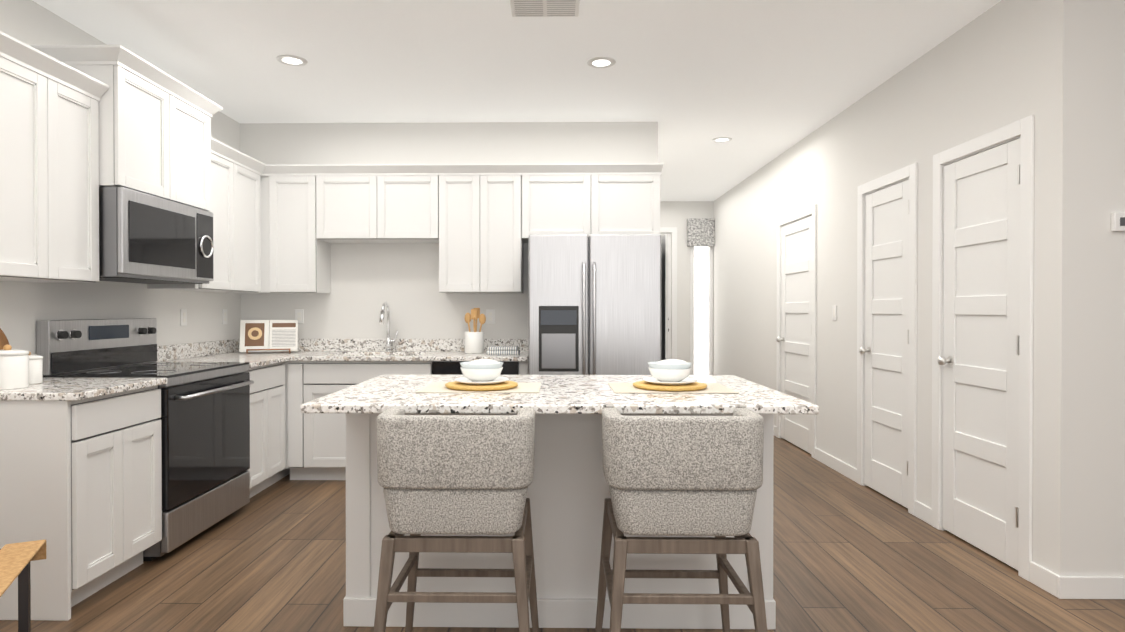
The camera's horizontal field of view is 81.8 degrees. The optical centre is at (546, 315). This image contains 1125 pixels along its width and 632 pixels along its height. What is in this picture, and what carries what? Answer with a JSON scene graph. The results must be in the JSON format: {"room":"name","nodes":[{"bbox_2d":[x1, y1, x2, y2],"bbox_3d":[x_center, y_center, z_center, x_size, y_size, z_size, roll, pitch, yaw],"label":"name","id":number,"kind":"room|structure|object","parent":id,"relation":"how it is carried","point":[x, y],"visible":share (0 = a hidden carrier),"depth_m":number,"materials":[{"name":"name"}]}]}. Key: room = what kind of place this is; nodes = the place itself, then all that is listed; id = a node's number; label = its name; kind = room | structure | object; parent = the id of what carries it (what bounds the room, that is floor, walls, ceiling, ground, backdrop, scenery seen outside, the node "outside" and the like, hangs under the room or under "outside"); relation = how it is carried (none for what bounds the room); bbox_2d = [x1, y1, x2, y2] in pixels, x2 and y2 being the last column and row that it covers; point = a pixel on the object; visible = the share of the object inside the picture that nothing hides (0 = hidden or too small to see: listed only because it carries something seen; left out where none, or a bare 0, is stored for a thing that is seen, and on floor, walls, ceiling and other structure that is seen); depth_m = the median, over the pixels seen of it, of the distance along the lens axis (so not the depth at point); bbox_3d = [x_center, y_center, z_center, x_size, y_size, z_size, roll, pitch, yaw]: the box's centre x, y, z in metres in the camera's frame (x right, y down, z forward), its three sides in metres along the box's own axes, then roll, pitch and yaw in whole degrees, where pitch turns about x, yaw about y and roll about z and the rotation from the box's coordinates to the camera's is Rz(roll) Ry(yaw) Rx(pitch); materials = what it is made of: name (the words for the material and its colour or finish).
{"room":"kitchen","nodes":[
{"label":"kitchen","id":0,"kind":"room"},
{"bbox_2d":[0,0,240,354],"bbox_3d":[-2.604,-0.145,0.866,0.120,2.750,9.020,0,0,1],"label":"wall","id":1,"kind":"structure","parent":0,"point":[25,307],"depth_m":3.57,"materials":[{"name":"white paint"}]},
{"bbox_2d":[0,35,99,281],"bbox_3d":[-2.351,-0.632,2.852,0.322,0.948,0.645,0,0,1],"label":"upper cabinet","id":2,"kind":"object","parent":1,"relation":"attached to","point":[80,125],"depth_m":2.85,"materials":[{"name":"white wood"}]},
{"bbox_2d":[28,47,215,214],"bbox_3d":[-2.297,-0.965,3.606,0.408,0.653,0.860,0,0,1],"label":"upper cabinet","id":3,"kind":"object","parent":1,"relation":"attached to","point":[156,140],"depth_m":3.42,"materials":[{"name":"white wood"}]},
{"bbox_2d":[99,187,213,283],"bbox_3d":[-2.279,-0.411,3.610,0.445,0.444,0.848,0,0,1],"label":"microwave","id":4,"kind":"object","parent":3,"relation":"attached to","point":[144,238],"visible":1,"depth_m":3.42,"materials":[{"name":"silver metal"}]},
{"bbox_2d":[180,309,186,325],"bbox_3d":[-2.487,0.016,4.446,0.008,0.116,0.072,0,0,1],"label":"electrical outlet","id":5,"kind":"object","parent":1,"relation":"attached to","point":[183,317],"visible":1,"depth_m":4.44,"materials":[{"name":"white plastic"}]},
{"bbox_2d":[157,339,239,361],"bbox_3d":[-2.486,0.249,3.916,0.020,0.100,2.677,0,0,1],"label":"backsplash","id":6,"kind":"structure","parent":1,"relation":"attached to","point":[189,350],"depth_m":4.54,"materials":[{"name":"white stone"}]},
{"bbox_2d":[147,143,263,293],"bbox_3d":[-2.327,-0.643,4.473,0.322,0.948,0.858,0,0,1],"label":"upper cabinet","id":7,"kind":"object","parent":1,"relation":"attached to","point":[238,221],"depth_m":4.53,"materials":[{"name":"white wood"}]},
{"bbox_2d":[222,309,226,323],"bbox_3d":[-2.479,0.012,4.996,0.008,0.116,0.072,0,0,1],"label":"electrical outlet","id":8,"kind":"object","parent":1,"relation":"attached to","point":[224,316],"visible":1,"depth_m":4.99,"materials":[{"name":"white plastic"}]},
{"bbox_2d":[240,122,657,338],"bbox_3d":[-0.794,-0.174,5.290,3.370,2.750,0.120,0,0,1],"label":"wall","id":9,"kind":"structure","parent":0,"point":[368,280],"depth_m":5.23,"materials":[{"name":"white paint"}]},
{"bbox_2d":[264,164,330,293],"bbox_3d":[-1.935,-0.647,5.079,0.489,0.948,0.323,0,0,1],"label":"upper cabinet","id":10,"kind":"object","parent":9,"relation":"attached to","point":[297,259],"depth_m":4.93,"materials":[{"name":"white wood"}]},
{"bbox_2d":[295,309,303,323],"bbox_3d":[-2.000,0.011,5.244,0.072,0.116,0.008,0,0,1],"label":"electrical outlet","id":11,"kind":"object","parent":9,"relation":"attached to","point":[299,315],"visible":0.81,"depth_m":5.24,"materials":[{"name":"white plastic"}]},
{"bbox_2d":[324,164,439,242],"bbox_3d":[-1.283,-0.850,5.068,0.932,0.543,0.323,0,0,1],"label":"upper cabinet","id":12,"kind":"object","parent":9,"relation":"attached to","point":[364,203],"depth_m":4.91,"materials":[{"name":"white wood"}]},
{"bbox_2d":[298,338,527,349],"bbox_3d":[-1.292,0.240,5.227,2.330,0.100,0.020,0,0,1],"label":"backsplash","id":13,"kind":"structure","parent":9,"relation":"attached to","point":[388,343],"depth_m":5.22,"materials":[{"name":"white stone"}]},
{"bbox_2d":[428,163,531,293],"bbox_3d":[-0.504,-0.647,5.058,0.746,0.948,0.323,0,0,1],"label":"upper cabinet","id":14,"kind":"object","parent":9,"relation":"attached to","point":[486,209],"depth_m":4.90,"materials":[{"name":"white wood"}]},
{"bbox_2d":[486,309,494,323],"bbox_3d":[-0.455,0.011,5.221,0.072,0.116,0.008,0,0,1],"label":"electrical outlet","id":15,"kind":"object","parent":9,"relation":"attached to","point":[490,316],"visible":1,"depth_m":5.22,"materials":[{"name":"white plastic"}]},
{"bbox_2d":[532,163,662,236],"bbox_3d":[0.334,-0.849,5.044,1.046,0.543,0.323,0,0,1],"label":"upper cabinet","id":16,"kind":"object","parent":9,"relation":"attached to","point":[568,198],"depth_m":4.89,"materials":[{"name":"white wood"}]},
{"bbox_2d":[32,0,1000,200],"bbox_3d":[0.984,-1.558,2.794,10.000,0.050,13.000,0,0,1],"label":"ceiling","id":17,"kind":"structure","parent":0,"point":[761,83],"depth_m":3.91,"materials":[{"name":"white paint"}]},
{"bbox_2d":[277,55,307,65],"bbox_3d":[-1.539,-1.537,3.922,0.176,0.005,0.176,0,0,1],"label":"recessed light","id":18,"kind":"object","parent":17,"relation":"in","point":[291,60],"visible":1,"depth_m":3.92,"materials":[{"name":"white"}]},
{"bbox_2d":[510,0,579,16],"bbox_3d":[-0.010,-1.528,3.209,0.340,0.012,0.220,0,0,1],"label":"ceiling vent","id":19,"kind":"object","parent":17,"relation":"in","point":[544,8],"visible":0.98,"depth_m":3.23,"materials":[{"name":"white metal"}]},
{"bbox_2d":[587,57,615,67],"bbox_3d":[0.331,-1.537,3.954,0.176,0.005,0.176,0,0,1],"label":"recessed light","id":20,"kind":"object","parent":17,"relation":"in","point":[601,62],"visible":1,"depth_m":3.95,"materials":[{"name":"white"}]},
{"bbox_2d":[712,137,731,142],"bbox_3d":[1.548,-1.549,5.737,0.176,0.005,0.176,0,0,1],"label":"recessed light","id":21,"kind":"object","parent":17,"relation":"in","point":[722,139],"visible":0.98,"depth_m":5.72,"materials":[{"name":"white"}]},
{"bbox_2d":[0,436,1124,631],"bbox_3d":[0.984,1.242,2.813,10.000,0.050,13.000,0,0,1],"label":"floor","id":22,"kind":"structure","parent":0,"point":[849,555],"depth_m":3.00,"materials":[{"name":"brown wood"}]},
{"bbox_2d":[0,539,45,631],"bbox_3d":[-1.579,0.796,1.319,0.770,0.862,0.747,0,0,-26],"label":"table","id":23,"kind":"object","parent":22,"relation":"on","point":[16,559],"visible":1,"depth_m":1.74,"materials":[{"name":"brown wood"}]},
{"bbox_2d":[0,386,161,620],"bbox_3d":[-2.197,0.777,2.882,0.628,0.881,0.588,0,0,1],"label":"base cabinet","id":24,"kind":"object","parent":22,"relation":"on","point":[80,476],"depth_m":2.62,"materials":[{"name":"white wood"}]},
{"bbox_2d":[0,378,166,401],"bbox_3d":[-2.183,0.321,2.873,0.656,0.030,0.600,0,0,1],"label":"countertop","id":25,"kind":"structure","parent":24,"relation":"on","point":[51,389],"depth_m":2.76,"materials":[{"name":"white stone"}]},
{"bbox_2d":[0,328,9,349],"bbox_3d":[-2.440,0.148,2.776,0.099,0.316,0.320,0,0,1],"label":"board","id":26,"kind":"object","parent":25,"relation":"on","point":[4,341],"visible":0.23,"depth_m":2.91,"materials":[{"name":"brown wood"}]},
{"bbox_2d":[0,345,28,389],"bbox_3d":[-2.272,0.215,2.734,0.144,0.183,0.144,0,0,1],"label":"canister","id":27,"kind":"object","parent":25,"relation":"on","point":[14,368],"visible":1,"depth_m":2.70,"materials":[{"name":"white ceramic"}]},
{"bbox_2d":[28,351,42,384],"bbox_3d":[-2.315,0.233,2.895,0.108,0.145,0.108,0,0,1],"label":"canister","id":28,"kind":"object","parent":25,"relation":"on","point":[35,369],"visible":0.44,"depth_m":2.88,"materials":[{"name":"white ceramic"}]},
{"bbox_2d":[36,318,253,560],"bbox_3d":[-2.147,0.617,3.610,0.706,1.190,0.858,0,0,1],"label":"range","id":29,"kind":"object","parent":22,"relation":"on","point":[205,426],"visible":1,"depth_m":3.48,"materials":[{"name":"silver metal"}]},
{"bbox_2d":[246,362,287,497],"bbox_3d":[-2.176,0.767,4.332,0.628,0.881,0.572,0,0,1],"label":"base cabinet","id":30,"kind":"object","parent":22,"relation":"on","point":[269,389],"depth_m":4.36,"materials":[{"name":"white wood"}]},
{"bbox_2d":[288,362,419,479],"bbox_3d":[-1.347,0.763,4.937,1.056,0.881,0.608,0,0,1],"label":"base cabinet","id":31,"kind":"object","parent":22,"relation":"on","point":[316,441],"depth_m":4.64,"materials":[{"name":"white wood"}]},
{"bbox_2d":[172,350,315,369],"bbox_3d":[-2.157,0.309,4.646,0.656,0.030,1.207,0,0,1],"label":"countertop","id":32,"kind":"structure","parent":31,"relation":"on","point":[255,359],"depth_m":4.53,"materials":[{"name":"white stone"}]},
{"bbox_2d":[239,320,297,353],"bbox_3d":[-2.144,0.164,5.015,0.410,0.252,0.165,0,0,-19],"label":"cookbook","id":33,"kind":"object","parent":32,"relation":"on","point":[255,336],"visible":1,"depth_m":5.00,"materials":[{"name":"white paper"}]},
{"bbox_2d":[288,350,527,361],"bbox_3d":[-0.978,0.307,4.914,1.694,0.030,0.637,0,0,1],"label":"countertop","id":34,"kind":"structure","parent":31,"relation":"on","point":[321,355],"depth_m":4.64,"materials":[{"name":"white stone"}]},
{"bbox_2d":[464,308,485,353],"bbox_3d":[-0.553,0.118,4.999,0.166,0.347,0.150,0,0,1],"label":"utensil crock","id":35,"kind":"object","parent":34,"relation":"on","point":[474,342],"visible":1,"depth_m":4.96,"materials":[{"name":"white ceramic"}]},
{"bbox_2d":[486,346,519,354],"bbox_3d":[-0.326,0.264,4.866,0.240,0.057,0.180,0,0,1],"label":"dish drying rack","id":36,"kind":"object","parent":34,"relation":"on","point":[503,350],"visible":1,"depth_m":4.79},
{"bbox_2d":[373,407,538,631],"bbox_3d":[-0.280,0.763,2.154,0.502,0.918,0.532,0,0,1],"label":"stool","id":37,"kind":"object","parent":22,"relation":"on","point":[457,474],"visible":1,"depth_m":1.95,"materials":[{"name":"fabric"}]},
{"bbox_2d":[420,362,527,374],"bbox_3d":[-0.507,0.765,4.923,0.752,0.876,0.612,0,0,1],"label":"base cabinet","id":38,"kind":"object","parent":22,"relation":"on","point":[426,368],"depth_m":4.62,"materials":[{"name":"black"}]},
{"bbox_2d":[343,415,775,628],"bbox_3d":[0.049,0.771,2.845,1.684,0.894,0.641,0,0,1],"label":"kitchen island","id":39,"kind":"object","parent":22,"relation":"on","point":[568,491],"depth_m":2.54,"materials":[{"name":"white wood"}]},
{"bbox_2d":[301,375,818,414],"bbox_3d":[0.045,0.310,2.668,1.724,0.030,1.025,0,0,1],"label":"island countertop","id":40,"kind":"structure","parent":39,"relation":"on","point":[558,394],"depth_m":2.32,"materials":[{"name":"white stone"}]},
{"bbox_2d":[415,359,540,392],"bbox_3d":[-0.263,0.236,2.630,0.470,0.117,0.330,0,0,1],"label":"place setting","id":41,"kind":"object","parent":40,"relation":"on","point":[481,375],"visible":1,"depth_m":2.55,"materials":[{"name":"ceramic"}]},
{"bbox_2d":[608,359,738,392],"bbox_3d":[0.494,0.236,2.619,0.470,0.117,0.330,0,0,1],"label":"place setting","id":42,"kind":"object","parent":40,"relation":"on","point":[669,375],"visible":1,"depth_m":2.55,"materials":[{"name":"ceramic"}]},
{"bbox_2d":[528,234,661,374],"bbox_3d":[0.333,0.324,4.779,0.910,1.760,0.816,0,0,1],"label":"fridge","id":43,"kind":"object","parent":22,"relation":"on","point":[594,304],"visible":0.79,"depth_m":4.43,"materials":[{"name":"silver metal"}]},
{"bbox_2d":[595,408,767,631],"bbox_3d":[0.422,0.763,2.143,0.502,0.918,0.532,0,0,1],"label":"stool","id":44,"kind":"object","parent":22,"relation":"on","point":[684,475],"visible":1,"depth_m":1.94,"materials":[{"name":"fabric"}]},
{"bbox_2d":[660,201,712,374],"bbox_3d":[1.625,-0.200,9.055,1.597,2.750,0.120,0,0,1],"label":"wall","id":45,"kind":"structure","parent":0,"point":[677,214],"depth_m":8.99,"materials":[{"name":"white paint"}]},
{"bbox_2d":[660,227,712,374],"bbox_3d":[1.593,-0.020,9.017,1.405,2.390,0.110,0,0,1],"label":"door frame","id":46,"kind":"structure","parent":45,"relation":"attached to","point":[699,309],"depth_m":9.02,"materials":[{"name":"white wood"}]},
{"bbox_2d":[687,218,714,246],"bbox_3d":[2.117,-1.134,8.921,0.365,0.380,0.080,0,0,1],"label":"valance","id":47,"kind":"object","parent":45,"relation":"attached to","point":[700,232],"visible":0.98,"depth_m":8.88,"materials":[{"name":"grey fabric"}]},
{"bbox_2d":[713,0,1042,564],"bbox_3d":[2.317,-0.179,5.945,0.120,2.750,6.080,0,0,1],"label":"wall","id":48,"kind":"structure","parent":0,"point":[980,75],"depth_m":4.70,"materials":[{"name":"white paint"}]},
{"bbox_2d":[776,204,816,458],"bbox_3d":[2.283,0.134,5.882,0.185,2.126,0.942,0,0,1],"label":"door","id":49,"kind":"structure","parent":48,"relation":"attached to","point":[796,339],"depth_m":5.85,"materials":[{"name":"white wood"}]},
{"bbox_2d":[832,305,836,319],"bbox_3d":[2.240,-0.018,5.057,0.008,0.116,0.072,0,0,1],"label":"light switch","id":50,"kind":"object","parent":48,"relation":"attached to","point":[834,312],"visible":1,"depth_m":5.04,"materials":[{"name":"white plastic"}]},
{"bbox_2d":[815,448,856,482],"bbox_3d":[2.237,1.155,5.040,0.014,0.095,0.758,0,0,1],"label":"baseboard","id":51,"kind":"structure","parent":48,"relation":"attached to","point":[832,462],"depth_m":5.00,"materials":[{"name":"white wood"}]},
{"bbox_2d":[857,163,917,515],"bbox_3d":[2.260,0.144,4.277,0.185,2.126,0.752,0,0,1],"label":"door","id":52,"kind":"structure","parent":48,"relation":"attached to","point":[887,227],"depth_m":4.26,"materials":[{"name":"white wood"}]},
{"bbox_2d":[931,115,1033,581],"bbox_3d":[2.246,0.151,3.337,0.185,2.126,0.772,0,0,1],"label":"door","id":53,"kind":"structure","parent":48,"relation":"attached to","point":[982,327],"depth_m":3.29,"materials":[{"name":"white wood"}]},
{"bbox_2d":[1040,0,1124,576],"bbox_3d":[4.098,-0.158,2.818,3.773,2.750,0.120,0,0,1],"label":"wall","id":54,"kind":"structure","parent":0,"point":[1082,474],"depth_m":2.79,"materials":[{"name":"white paint"}]},
{"bbox_2d":[1052,572,1124,598],"bbox_3d":[4.090,1.170,2.762,3.787,0.095,0.018,0,0,1],"label":"baseboard","id":55,"kind":"structure","parent":54,"relation":"attached to","point":[1079,587],"depth_m":2.78,"materials":[{"name":"white wood"}]},
{"bbox_2d":[1111,212,1124,231],"bbox_3d":[2.454,-0.398,2.768,0.080,0.080,0.023,0,0,1],"label":"thermostat","id":56,"kind":"object","parent":54,"relation":"attached to","point":[1117,221],"visible":0.98,"depth_m":2.76,"materials":[{"name":"white plastic"}]}
]}

